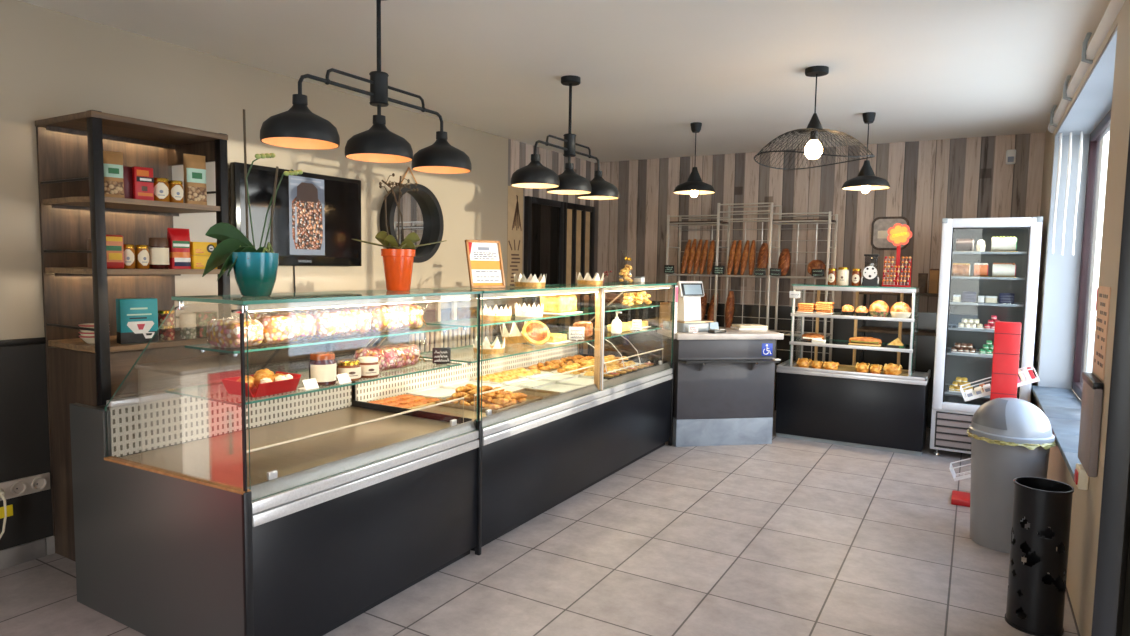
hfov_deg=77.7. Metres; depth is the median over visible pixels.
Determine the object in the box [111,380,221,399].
countertop
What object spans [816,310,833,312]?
waffle
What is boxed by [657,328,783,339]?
countertop
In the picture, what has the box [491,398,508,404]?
croissant
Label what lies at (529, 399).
display tray
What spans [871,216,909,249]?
wall plaque
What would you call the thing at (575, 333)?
price sign
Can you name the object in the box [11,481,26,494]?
socket
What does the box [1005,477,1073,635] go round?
umbrella stand
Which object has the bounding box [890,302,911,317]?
bun
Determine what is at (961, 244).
cake
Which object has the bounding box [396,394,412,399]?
flatbread
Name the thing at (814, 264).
round loaf
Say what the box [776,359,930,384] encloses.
countertop
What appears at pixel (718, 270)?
price sign
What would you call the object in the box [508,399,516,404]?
croissant
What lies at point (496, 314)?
hat
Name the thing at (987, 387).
snack packet
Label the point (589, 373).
turnover
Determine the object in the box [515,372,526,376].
turnover
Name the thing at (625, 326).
sponge cake
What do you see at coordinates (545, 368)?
croissant
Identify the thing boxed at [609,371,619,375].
tartlet
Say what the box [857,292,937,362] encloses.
wall shelf
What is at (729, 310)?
baguette
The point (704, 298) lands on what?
baguette
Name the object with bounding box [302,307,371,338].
bag
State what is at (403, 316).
bag
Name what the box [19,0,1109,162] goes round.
ceiling
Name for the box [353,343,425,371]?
bag
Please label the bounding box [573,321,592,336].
ham
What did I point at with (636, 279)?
box
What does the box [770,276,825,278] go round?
wire shelf
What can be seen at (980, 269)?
cake
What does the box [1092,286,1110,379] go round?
poster
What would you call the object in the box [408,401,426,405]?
flatbread
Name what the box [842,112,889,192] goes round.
pendant lamp
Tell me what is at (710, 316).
baguette
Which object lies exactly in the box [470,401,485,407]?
croissant
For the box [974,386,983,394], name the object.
snack packet
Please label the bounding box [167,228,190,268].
bag
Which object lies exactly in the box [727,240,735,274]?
baguette
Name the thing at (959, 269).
cake
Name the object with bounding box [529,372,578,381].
tray
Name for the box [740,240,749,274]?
baguette
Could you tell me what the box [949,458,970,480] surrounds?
basket
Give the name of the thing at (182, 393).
shelf
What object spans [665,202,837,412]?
rack
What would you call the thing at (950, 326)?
wire shelf
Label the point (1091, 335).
ground
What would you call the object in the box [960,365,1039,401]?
basket
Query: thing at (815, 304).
waffle
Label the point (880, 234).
picture
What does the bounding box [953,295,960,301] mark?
box
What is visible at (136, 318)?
box
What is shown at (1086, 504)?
wall
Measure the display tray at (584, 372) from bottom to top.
0.010 m
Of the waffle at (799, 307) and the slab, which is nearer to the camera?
the slab
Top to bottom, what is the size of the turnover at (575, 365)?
0.025 m
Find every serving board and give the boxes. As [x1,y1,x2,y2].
[370,394,443,408]
[796,311,813,313]
[814,312,834,314]
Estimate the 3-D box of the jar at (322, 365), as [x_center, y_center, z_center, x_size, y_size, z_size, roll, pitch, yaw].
[-0.940,0.197,2.720,0.101,0.122,0.101,3,5,30]
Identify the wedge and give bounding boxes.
[886,338,904,347]
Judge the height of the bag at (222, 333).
0.105 m
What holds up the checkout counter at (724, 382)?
on the floor
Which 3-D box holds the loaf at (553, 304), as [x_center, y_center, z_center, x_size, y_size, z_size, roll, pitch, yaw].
[-0.039,-0.090,4.432,0.208,0.114,0.264,3,5,30]
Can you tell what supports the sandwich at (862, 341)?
on the display counter at (882, 412)
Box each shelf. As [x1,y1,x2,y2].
[165,359,461,405]
[185,324,457,353]
[419,325,661,362]
[426,304,659,327]
[668,274,714,276]
[678,359,778,363]
[717,275,767,277]
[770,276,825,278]
[777,330,829,336]
[793,338,909,348]
[795,311,910,317]
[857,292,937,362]
[945,383,1017,397]
[947,347,1019,359]
[948,324,1021,333]
[950,300,1023,306]
[951,276,1024,279]
[953,251,1026,254]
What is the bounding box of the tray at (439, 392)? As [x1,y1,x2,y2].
[407,386,455,398]
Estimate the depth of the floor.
3.32 m
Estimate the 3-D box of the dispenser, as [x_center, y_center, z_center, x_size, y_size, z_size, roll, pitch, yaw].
[2.434,-0.381,5.580,0.134,0.251,0.108,3,5,30]
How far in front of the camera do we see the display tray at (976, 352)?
5.27 m
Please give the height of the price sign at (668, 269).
0.085 m
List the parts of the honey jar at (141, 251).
lid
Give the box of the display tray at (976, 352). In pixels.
[951,351,978,354]
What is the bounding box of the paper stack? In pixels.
[731,324,767,329]
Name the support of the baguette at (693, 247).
on the rack
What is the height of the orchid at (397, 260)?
0.531 m
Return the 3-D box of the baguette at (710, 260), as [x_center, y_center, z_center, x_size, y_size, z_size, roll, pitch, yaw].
[1.439,-0.597,6.922,0.063,0.342,0.185,3,5,30]
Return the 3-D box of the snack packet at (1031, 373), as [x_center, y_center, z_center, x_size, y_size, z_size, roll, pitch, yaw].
[2.765,0.330,4.160,0.045,0.070,0.100,3,5,30]
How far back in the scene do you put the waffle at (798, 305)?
5.75 m
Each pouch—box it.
[103,151,124,197]
[183,154,206,204]
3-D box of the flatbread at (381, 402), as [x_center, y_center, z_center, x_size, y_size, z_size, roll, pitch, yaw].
[-1.021,0.463,3.820,0.081,0.011,0.116,5,6,43]
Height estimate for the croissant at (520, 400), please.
0.035 m
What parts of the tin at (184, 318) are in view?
lid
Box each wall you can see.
[0,0,593,549]
[593,132,1045,312]
[1030,0,1129,635]
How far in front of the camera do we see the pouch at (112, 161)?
3.10 m
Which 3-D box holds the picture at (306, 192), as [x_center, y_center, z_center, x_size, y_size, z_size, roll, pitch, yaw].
[-1.622,-0.640,4.419,0.002,0.485,0.270,3,5,30]
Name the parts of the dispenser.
lid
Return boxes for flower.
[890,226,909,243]
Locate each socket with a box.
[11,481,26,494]
[31,477,46,489]
[810,131,817,139]
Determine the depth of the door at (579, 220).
7.58 m
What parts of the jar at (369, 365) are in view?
lid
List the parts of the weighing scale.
weighing plate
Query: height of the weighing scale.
0.399 m
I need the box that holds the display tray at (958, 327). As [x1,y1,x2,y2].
[958,327,984,329]
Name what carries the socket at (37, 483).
attached to the strip
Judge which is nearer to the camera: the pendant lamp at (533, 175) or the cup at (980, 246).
the pendant lamp at (533, 175)
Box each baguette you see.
[681,239,690,273]
[687,239,696,273]
[693,239,701,273]
[700,240,707,273]
[701,293,706,319]
[707,240,714,274]
[707,293,717,320]
[725,291,733,327]
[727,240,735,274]
[734,240,741,274]
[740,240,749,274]
[749,240,755,275]
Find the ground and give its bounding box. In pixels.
[1086,333,1094,372]
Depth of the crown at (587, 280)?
4.64 m
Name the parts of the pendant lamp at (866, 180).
lamp shade, bulb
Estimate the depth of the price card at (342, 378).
2.76 m
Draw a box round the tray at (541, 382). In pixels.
[503,378,555,387]
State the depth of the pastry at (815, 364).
5.73 m
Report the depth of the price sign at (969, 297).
5.27 m
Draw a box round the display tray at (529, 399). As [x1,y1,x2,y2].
[436,396,539,413]
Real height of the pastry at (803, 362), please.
0.081 m
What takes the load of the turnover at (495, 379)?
on the tray at (519, 378)
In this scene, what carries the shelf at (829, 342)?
attached to the display counter at (882, 412)
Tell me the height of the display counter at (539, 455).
1.280 m
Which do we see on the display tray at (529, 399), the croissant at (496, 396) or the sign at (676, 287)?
the croissant at (496, 396)
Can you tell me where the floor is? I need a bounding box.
[0,410,1079,635]
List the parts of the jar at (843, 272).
lid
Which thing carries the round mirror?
attached to the wall at (53, 63)
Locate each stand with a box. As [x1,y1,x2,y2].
[882,223,911,286]
[949,321,1039,506]
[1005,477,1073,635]
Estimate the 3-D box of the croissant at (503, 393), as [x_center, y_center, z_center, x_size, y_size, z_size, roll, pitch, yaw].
[-0.335,0.425,3.928,0.111,0.035,0.054,-2,5,-32]
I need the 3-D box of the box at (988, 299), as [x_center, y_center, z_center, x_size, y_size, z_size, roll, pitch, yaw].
[3.194,-0.139,5.259,0.077,0.052,0.102,3,5,30]
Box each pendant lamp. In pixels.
[260,0,471,173]
[511,75,618,199]
[673,122,714,196]
[754,66,874,169]
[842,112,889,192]
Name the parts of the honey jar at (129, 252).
lid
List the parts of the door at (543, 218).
pane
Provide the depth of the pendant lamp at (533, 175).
4.24 m
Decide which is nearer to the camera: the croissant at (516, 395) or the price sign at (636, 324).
the croissant at (516, 395)
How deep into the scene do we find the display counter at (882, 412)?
5.55 m
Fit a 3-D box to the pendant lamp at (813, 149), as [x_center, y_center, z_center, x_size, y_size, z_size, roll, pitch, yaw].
[1.431,-1.154,4.019,0.645,0.533,0.582,3,5,30]
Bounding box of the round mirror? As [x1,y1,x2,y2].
[380,167,443,262]
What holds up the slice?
on the display counter at (539, 455)
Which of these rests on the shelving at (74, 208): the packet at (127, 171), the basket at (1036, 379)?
the packet at (127, 171)
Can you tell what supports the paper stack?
on the checkout counter at (724, 382)
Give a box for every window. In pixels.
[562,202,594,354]
[1072,110,1110,400]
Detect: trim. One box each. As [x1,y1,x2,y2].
[0,304,507,346]
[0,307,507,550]
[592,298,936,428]
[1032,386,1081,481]
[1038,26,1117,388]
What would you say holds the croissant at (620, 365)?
on the display tray at (584, 372)
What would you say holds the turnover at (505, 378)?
on the tray at (519, 378)
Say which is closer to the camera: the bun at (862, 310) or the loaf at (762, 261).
the bun at (862, 310)
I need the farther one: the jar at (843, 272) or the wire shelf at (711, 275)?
the wire shelf at (711, 275)
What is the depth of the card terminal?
5.50 m
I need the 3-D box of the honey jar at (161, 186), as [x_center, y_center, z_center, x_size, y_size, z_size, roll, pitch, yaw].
[-1.902,-0.600,3.302,0.074,0.112,0.072,3,5,30]
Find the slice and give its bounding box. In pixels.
[629,321,650,327]
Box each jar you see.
[123,244,135,268]
[135,245,149,268]
[148,237,168,268]
[154,178,169,201]
[168,180,183,202]
[309,352,336,385]
[336,359,360,380]
[358,356,378,377]
[828,268,836,284]
[837,267,848,284]
[851,269,860,285]
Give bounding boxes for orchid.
[202,109,302,295]
[352,173,446,290]
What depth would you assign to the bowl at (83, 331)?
3.15 m
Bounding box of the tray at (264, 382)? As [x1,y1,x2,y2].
[221,369,300,397]
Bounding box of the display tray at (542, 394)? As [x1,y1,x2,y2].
[512,388,559,399]
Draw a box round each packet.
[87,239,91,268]
[106,235,123,268]
[123,166,132,198]
[132,166,153,200]
[965,389,974,396]
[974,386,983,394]
[983,384,990,391]
[1018,370,1025,381]
[1022,368,1030,379]
[1027,367,1034,378]
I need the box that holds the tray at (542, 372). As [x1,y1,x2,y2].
[520,369,548,377]
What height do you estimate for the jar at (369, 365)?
0.080 m
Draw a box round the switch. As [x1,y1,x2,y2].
[1074,463,1088,489]
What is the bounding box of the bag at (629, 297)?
[620,292,634,306]
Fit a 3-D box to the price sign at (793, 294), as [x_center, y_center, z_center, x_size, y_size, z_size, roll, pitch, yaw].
[1.871,-0.189,5.708,0.085,0.058,0.028,3,5,30]
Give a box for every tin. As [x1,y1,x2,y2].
[158,310,174,324]
[158,325,174,340]
[179,313,195,323]
[179,324,195,338]
[193,311,216,337]
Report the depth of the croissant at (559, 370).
5.01 m
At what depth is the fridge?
5.30 m
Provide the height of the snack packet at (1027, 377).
0.070 m
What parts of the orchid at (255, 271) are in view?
pot, flower stem, flower stem, flower stem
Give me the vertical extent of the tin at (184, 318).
0.050 m
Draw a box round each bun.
[841,304,854,314]
[855,306,868,315]
[869,300,889,316]
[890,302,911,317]
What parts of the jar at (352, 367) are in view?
lid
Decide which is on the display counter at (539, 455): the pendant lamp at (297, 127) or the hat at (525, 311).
the hat at (525, 311)
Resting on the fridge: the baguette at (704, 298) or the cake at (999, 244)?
the cake at (999, 244)
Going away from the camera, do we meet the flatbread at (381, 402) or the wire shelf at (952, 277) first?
the flatbread at (381, 402)
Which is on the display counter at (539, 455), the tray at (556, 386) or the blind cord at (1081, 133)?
the tray at (556, 386)
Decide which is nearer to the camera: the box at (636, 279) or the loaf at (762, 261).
the box at (636, 279)
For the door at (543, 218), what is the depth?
6.94 m
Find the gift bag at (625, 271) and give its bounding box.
[619,257,633,281]
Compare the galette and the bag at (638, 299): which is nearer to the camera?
the galette
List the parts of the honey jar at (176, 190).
lid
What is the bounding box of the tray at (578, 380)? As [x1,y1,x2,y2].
[557,376,606,385]
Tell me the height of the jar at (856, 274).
0.135 m
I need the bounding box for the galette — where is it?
[522,321,549,344]
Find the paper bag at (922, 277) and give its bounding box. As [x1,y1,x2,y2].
[918,273,927,292]
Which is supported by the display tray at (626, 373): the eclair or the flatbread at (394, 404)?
the eclair
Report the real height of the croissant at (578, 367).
0.031 m
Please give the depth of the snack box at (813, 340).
5.67 m
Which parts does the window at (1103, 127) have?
pane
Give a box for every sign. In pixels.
[432,348,450,363]
[507,186,522,314]
[569,327,584,339]
[632,320,641,329]
[664,265,673,273]
[674,286,677,338]
[689,325,697,332]
[713,266,723,274]
[754,268,765,275]
[769,268,780,275]
[789,291,799,297]
[812,269,823,276]
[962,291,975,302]
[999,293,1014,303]
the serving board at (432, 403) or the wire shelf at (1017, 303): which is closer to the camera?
the serving board at (432, 403)
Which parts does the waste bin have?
lid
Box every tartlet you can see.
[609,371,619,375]
[627,366,637,370]
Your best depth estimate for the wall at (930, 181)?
6.68 m
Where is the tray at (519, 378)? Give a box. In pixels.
[471,375,525,383]
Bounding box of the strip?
[0,472,49,500]
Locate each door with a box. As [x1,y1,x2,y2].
[523,196,563,332]
[1091,129,1129,635]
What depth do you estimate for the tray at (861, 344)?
5.53 m
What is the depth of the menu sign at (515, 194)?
6.55 m
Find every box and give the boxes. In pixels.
[116,298,158,343]
[190,242,216,255]
[191,255,216,268]
[634,277,644,282]
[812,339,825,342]
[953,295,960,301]
[978,295,984,302]
[985,296,997,302]
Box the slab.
[545,333,570,343]
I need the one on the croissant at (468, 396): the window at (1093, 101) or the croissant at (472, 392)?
the croissant at (472, 392)
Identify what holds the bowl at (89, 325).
on the bowl at (83, 331)
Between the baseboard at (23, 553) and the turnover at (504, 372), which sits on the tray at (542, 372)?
the turnover at (504, 372)
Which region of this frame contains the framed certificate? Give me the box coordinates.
[465,240,505,287]
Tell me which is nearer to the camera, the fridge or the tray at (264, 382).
the tray at (264, 382)
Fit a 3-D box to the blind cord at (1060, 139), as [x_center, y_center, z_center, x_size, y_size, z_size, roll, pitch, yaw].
[3.410,-0.878,4.864,0.019,0.862,0.035,3,5,30]
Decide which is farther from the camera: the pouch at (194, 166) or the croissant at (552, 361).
the croissant at (552, 361)
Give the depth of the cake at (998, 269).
5.12 m
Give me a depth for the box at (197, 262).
3.45 m
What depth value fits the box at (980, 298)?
5.25 m
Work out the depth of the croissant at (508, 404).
3.77 m
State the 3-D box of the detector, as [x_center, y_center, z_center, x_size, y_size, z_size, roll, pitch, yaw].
[3.708,-1.340,5.836,0.070,0.120,0.044,3,5,30]
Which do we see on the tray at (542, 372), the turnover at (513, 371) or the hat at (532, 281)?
the turnover at (513, 371)
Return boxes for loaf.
[540,295,582,314]
[757,243,768,268]
[778,249,790,275]
[807,260,825,275]
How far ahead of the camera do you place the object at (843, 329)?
6.81 m
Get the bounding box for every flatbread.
[368,400,386,404]
[382,402,398,406]
[383,397,399,402]
[395,399,413,403]
[395,404,412,407]
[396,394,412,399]
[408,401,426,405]
[410,396,424,401]
[421,398,438,402]
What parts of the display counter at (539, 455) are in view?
rail, perforated panel, frame, glass, panel, glass, bumper rail, curved guard rod, joint post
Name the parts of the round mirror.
glass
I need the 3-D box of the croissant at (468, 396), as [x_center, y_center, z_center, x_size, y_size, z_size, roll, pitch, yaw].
[-0.505,0.430,3.841,0.103,0.032,0.050,1,4,-3]
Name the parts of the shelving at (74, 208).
rail, rail, rail, panel, post, panel, shelf, shelf, shelf, post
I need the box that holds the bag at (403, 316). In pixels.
[359,303,430,332]
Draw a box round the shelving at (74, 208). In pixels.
[35,110,231,561]
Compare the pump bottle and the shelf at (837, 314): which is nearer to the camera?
the pump bottle
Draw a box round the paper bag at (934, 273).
[928,269,939,293]
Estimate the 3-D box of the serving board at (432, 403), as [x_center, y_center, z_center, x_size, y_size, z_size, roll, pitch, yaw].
[-0.885,0.465,3.875,0.300,0.012,0.320,3,5,30]
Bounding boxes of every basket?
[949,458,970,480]
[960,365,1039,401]
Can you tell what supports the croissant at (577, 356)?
on the display tray at (551, 370)
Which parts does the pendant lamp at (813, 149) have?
bulb, lamp shade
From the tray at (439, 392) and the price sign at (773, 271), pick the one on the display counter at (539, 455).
the tray at (439, 392)
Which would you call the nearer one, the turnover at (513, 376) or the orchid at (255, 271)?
the orchid at (255, 271)
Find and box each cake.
[607,323,629,331]
[952,263,970,276]
[956,239,973,250]
[972,263,988,276]
[989,236,1017,251]
[990,263,1015,276]
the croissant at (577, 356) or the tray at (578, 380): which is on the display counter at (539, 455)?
the tray at (578, 380)
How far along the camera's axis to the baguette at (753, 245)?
6.69 m
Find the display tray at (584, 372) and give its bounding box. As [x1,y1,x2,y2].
[552,361,643,377]
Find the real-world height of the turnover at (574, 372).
0.025 m
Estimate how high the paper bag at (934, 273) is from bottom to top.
0.210 m
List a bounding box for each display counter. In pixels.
[69,289,481,635]
[347,282,676,550]
[775,283,930,455]
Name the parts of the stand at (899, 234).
sign post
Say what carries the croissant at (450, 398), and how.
on the display tray at (529, 399)
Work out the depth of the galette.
4.02 m
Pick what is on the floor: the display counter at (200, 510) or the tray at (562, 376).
the display counter at (200, 510)
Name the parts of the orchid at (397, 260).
stem, stem, pot, stem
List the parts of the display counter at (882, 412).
post, glass, post, shelf rail, shelf rail, rail, glass, post, glass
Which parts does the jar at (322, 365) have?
lid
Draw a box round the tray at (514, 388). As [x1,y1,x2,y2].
[491,384,530,391]
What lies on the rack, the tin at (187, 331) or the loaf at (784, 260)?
the loaf at (784, 260)
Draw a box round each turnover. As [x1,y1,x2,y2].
[475,376,488,380]
[485,374,496,378]
[489,377,503,382]
[494,372,504,376]
[499,376,511,380]
[502,371,512,374]
[507,374,518,378]
[509,369,519,373]
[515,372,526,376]
[517,367,526,371]
[523,370,532,374]
[529,369,540,373]
[562,365,574,368]
[570,363,580,367]
[570,370,580,374]
[584,371,593,375]
[610,365,619,368]
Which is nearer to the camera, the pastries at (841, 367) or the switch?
the switch
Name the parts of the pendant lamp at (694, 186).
lamp shade, bulb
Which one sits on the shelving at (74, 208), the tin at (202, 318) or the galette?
the tin at (202, 318)
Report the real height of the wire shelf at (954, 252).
0.018 m
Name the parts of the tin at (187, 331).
lid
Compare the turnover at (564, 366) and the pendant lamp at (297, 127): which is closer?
the pendant lamp at (297, 127)
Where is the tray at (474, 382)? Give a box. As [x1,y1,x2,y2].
[442,380,499,387]
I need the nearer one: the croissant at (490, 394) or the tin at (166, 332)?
the tin at (166, 332)
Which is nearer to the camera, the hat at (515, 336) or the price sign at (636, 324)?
the hat at (515, 336)
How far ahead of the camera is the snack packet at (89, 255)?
3.07 m
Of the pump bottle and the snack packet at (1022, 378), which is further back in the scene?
the pump bottle
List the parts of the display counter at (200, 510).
glass, panel, trim, rail, perforated panel, corner post, frame, glass, glass, panel, bumper rail, joint post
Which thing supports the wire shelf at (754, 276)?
attached to the rack
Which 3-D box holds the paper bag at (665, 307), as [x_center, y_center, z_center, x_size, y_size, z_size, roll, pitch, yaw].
[0.837,-0.024,5.880,0.097,0.215,0.058,0,4,-10]
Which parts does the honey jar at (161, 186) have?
lid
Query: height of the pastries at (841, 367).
0.020 m
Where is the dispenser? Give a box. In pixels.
[861,254,879,285]
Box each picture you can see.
[289,175,324,254]
[877,231,888,237]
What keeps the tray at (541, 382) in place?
on the display counter at (539, 455)
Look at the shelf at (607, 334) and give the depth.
4.32 m
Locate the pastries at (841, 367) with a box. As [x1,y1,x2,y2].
[793,362,908,375]
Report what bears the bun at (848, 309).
on the display counter at (882, 412)
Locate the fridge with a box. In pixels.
[930,216,1042,454]
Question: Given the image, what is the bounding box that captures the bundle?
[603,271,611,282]
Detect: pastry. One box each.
[797,358,811,367]
[811,361,823,368]
[823,361,839,369]
[855,362,870,372]
[870,364,882,373]
[883,363,901,374]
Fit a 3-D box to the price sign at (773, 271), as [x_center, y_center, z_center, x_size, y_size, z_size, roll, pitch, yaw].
[1.927,-0.420,6.426,0.105,0.070,0.028,3,5,30]
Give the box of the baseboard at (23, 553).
[0,536,54,569]
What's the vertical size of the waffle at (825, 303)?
0.016 m
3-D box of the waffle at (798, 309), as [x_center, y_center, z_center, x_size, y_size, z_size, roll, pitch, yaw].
[1.995,-0.063,5.798,0.124,0.016,0.110,4,5,32]
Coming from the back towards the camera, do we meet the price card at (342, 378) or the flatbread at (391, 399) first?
the flatbread at (391, 399)
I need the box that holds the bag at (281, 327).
[247,310,314,344]
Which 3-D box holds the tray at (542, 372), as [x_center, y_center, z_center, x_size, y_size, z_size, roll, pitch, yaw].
[-0.292,0.392,4.953,0.250,0.012,0.285,3,5,30]
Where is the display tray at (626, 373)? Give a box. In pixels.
[603,364,657,379]
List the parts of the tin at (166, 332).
lid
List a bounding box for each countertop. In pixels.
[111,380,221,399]
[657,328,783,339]
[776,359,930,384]
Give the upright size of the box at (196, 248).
0.066 m
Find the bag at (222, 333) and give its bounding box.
[206,316,263,348]
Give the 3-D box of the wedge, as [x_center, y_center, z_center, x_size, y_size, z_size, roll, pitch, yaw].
[2.578,0.192,5.469,0.130,0.072,0.101,3,5,30]
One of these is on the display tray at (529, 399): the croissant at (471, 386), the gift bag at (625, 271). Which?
the croissant at (471, 386)
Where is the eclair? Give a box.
[603,374,613,377]
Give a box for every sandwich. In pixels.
[801,333,823,341]
[848,337,881,346]
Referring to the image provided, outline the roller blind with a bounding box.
[1048,0,1125,132]
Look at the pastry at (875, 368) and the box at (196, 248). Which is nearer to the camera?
the box at (196, 248)
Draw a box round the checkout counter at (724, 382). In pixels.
[657,328,783,446]
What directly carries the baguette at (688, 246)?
on the rack
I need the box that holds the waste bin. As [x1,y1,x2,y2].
[966,398,1056,553]
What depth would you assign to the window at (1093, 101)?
4.95 m
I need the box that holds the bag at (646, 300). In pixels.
[637,291,651,304]
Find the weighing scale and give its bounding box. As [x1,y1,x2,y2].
[663,281,718,331]
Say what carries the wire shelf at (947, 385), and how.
attached to the fridge
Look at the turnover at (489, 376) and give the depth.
4.71 m
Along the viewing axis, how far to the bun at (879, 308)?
5.46 m
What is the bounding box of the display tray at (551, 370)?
[524,360,573,371]
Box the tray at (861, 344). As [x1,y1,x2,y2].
[848,343,881,346]
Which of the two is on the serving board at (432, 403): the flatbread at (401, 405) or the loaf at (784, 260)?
the flatbread at (401, 405)
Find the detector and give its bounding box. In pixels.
[1006,149,1015,163]
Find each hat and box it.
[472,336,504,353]
[480,304,511,320]
[500,320,534,343]
[514,273,546,286]
[514,302,543,316]
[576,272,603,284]
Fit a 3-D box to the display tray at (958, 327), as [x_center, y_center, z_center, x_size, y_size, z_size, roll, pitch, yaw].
[3.070,0.072,5.294,0.186,0.010,0.140,3,5,30]
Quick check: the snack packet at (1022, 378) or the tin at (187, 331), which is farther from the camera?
the snack packet at (1022, 378)
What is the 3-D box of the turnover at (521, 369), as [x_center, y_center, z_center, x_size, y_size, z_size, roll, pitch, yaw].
[-0.309,0.372,5.036,0.102,0.028,0.049,-2,5,-36]
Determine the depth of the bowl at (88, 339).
3.16 m
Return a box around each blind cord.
[1052,133,1061,253]
[1061,132,1071,254]
[1072,131,1082,254]
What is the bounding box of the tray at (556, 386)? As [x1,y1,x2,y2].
[531,382,585,393]
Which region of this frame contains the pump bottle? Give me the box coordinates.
[611,311,621,333]
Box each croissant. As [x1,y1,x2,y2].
[446,397,457,403]
[452,392,466,397]
[455,386,471,392]
[459,400,469,405]
[464,394,480,399]
[465,384,476,389]
[468,388,482,394]
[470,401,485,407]
[480,385,492,390]
[480,396,491,402]
[483,391,494,396]
[484,404,502,409]
[491,394,503,398]
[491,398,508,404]
[493,387,504,393]
[495,403,510,407]
[499,391,512,395]
[503,394,513,401]
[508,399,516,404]
[511,393,526,398]
[516,398,525,402]
[528,364,537,368]
[538,366,550,370]
[547,364,559,368]
[550,360,563,363]
[557,368,564,372]
[565,356,576,360]
[574,355,583,358]
[577,361,586,365]
[577,366,588,370]
[615,363,625,367]
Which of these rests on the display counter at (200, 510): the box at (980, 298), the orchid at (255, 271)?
the orchid at (255, 271)
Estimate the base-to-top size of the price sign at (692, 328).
0.062 m
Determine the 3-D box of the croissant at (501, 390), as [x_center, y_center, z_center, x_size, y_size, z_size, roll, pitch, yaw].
[-0.373,0.400,3.886,0.052,0.034,0.108,2,4,12]
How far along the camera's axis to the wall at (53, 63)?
3.93 m
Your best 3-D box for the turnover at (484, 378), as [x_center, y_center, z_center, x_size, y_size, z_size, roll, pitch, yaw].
[-0.543,0.399,4.639,0.102,0.028,0.049,-1,5,-25]
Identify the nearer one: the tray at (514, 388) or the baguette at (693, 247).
the tray at (514, 388)
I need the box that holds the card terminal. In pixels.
[708,329,725,332]
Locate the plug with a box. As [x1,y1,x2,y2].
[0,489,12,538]
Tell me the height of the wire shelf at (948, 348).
0.018 m
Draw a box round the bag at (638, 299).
[632,290,644,304]
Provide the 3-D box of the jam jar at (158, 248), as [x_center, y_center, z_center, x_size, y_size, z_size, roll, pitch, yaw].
[-1.916,-0.305,3.309,0.087,0.146,0.087,3,5,30]
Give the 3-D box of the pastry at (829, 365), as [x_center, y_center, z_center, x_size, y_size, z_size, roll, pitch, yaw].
[2.166,0.388,5.712,0.125,0.067,0.123,3,5,30]
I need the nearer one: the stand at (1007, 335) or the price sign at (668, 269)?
the stand at (1007, 335)
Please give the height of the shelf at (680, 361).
0.018 m
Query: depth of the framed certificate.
3.71 m
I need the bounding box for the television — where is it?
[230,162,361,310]
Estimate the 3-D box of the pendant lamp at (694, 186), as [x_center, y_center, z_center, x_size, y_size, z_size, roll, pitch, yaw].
[1.039,-1.256,5.602,0.330,0.584,0.330,3,5,30]
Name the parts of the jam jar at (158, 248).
lid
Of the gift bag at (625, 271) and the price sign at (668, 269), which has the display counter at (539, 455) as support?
the gift bag at (625, 271)
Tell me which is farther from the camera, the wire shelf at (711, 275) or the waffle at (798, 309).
the wire shelf at (711, 275)
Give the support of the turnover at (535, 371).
on the tray at (542, 372)
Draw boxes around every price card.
[297,378,318,389]
[335,373,350,383]
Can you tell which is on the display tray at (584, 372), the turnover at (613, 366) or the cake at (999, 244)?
the turnover at (613, 366)
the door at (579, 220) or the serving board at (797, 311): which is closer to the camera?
the serving board at (797, 311)
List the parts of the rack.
post, post, rail, rail, rail, rail, post, post, rail, rail, rail, rail, rail, rail, post, post, rail, rail, rail, rail, post, post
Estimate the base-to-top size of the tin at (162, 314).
0.070 m
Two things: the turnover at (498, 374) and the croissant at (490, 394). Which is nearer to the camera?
the croissant at (490, 394)
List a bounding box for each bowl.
[78,323,93,327]
[78,331,109,335]
[79,329,93,332]
[79,334,109,343]
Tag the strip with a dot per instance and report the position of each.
(40, 482)
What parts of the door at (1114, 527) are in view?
panel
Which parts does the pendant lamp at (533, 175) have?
lamp shade, arm, lamp shade, rod, arm, lamp shade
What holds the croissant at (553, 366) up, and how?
on the display tray at (551, 370)
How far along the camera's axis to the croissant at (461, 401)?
3.78 m
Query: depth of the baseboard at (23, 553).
3.25 m
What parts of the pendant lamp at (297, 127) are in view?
lamp shade, arm, rod, stem, lamp shade, arm, lamp shade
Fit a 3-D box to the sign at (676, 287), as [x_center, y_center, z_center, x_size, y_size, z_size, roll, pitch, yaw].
[0.861,-0.043,5.446,0.006,0.415,0.050,3,5,30]
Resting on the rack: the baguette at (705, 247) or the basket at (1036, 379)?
the baguette at (705, 247)
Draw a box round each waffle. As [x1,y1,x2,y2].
[797,309,815,311]
[798,303,814,305]
[798,305,815,307]
[798,307,814,309]
[815,304,832,306]
[815,308,832,310]
[816,302,834,304]
[816,306,833,308]
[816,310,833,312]
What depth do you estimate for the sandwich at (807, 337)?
5.75 m
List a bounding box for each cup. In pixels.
[976,240,985,251]
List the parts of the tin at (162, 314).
lid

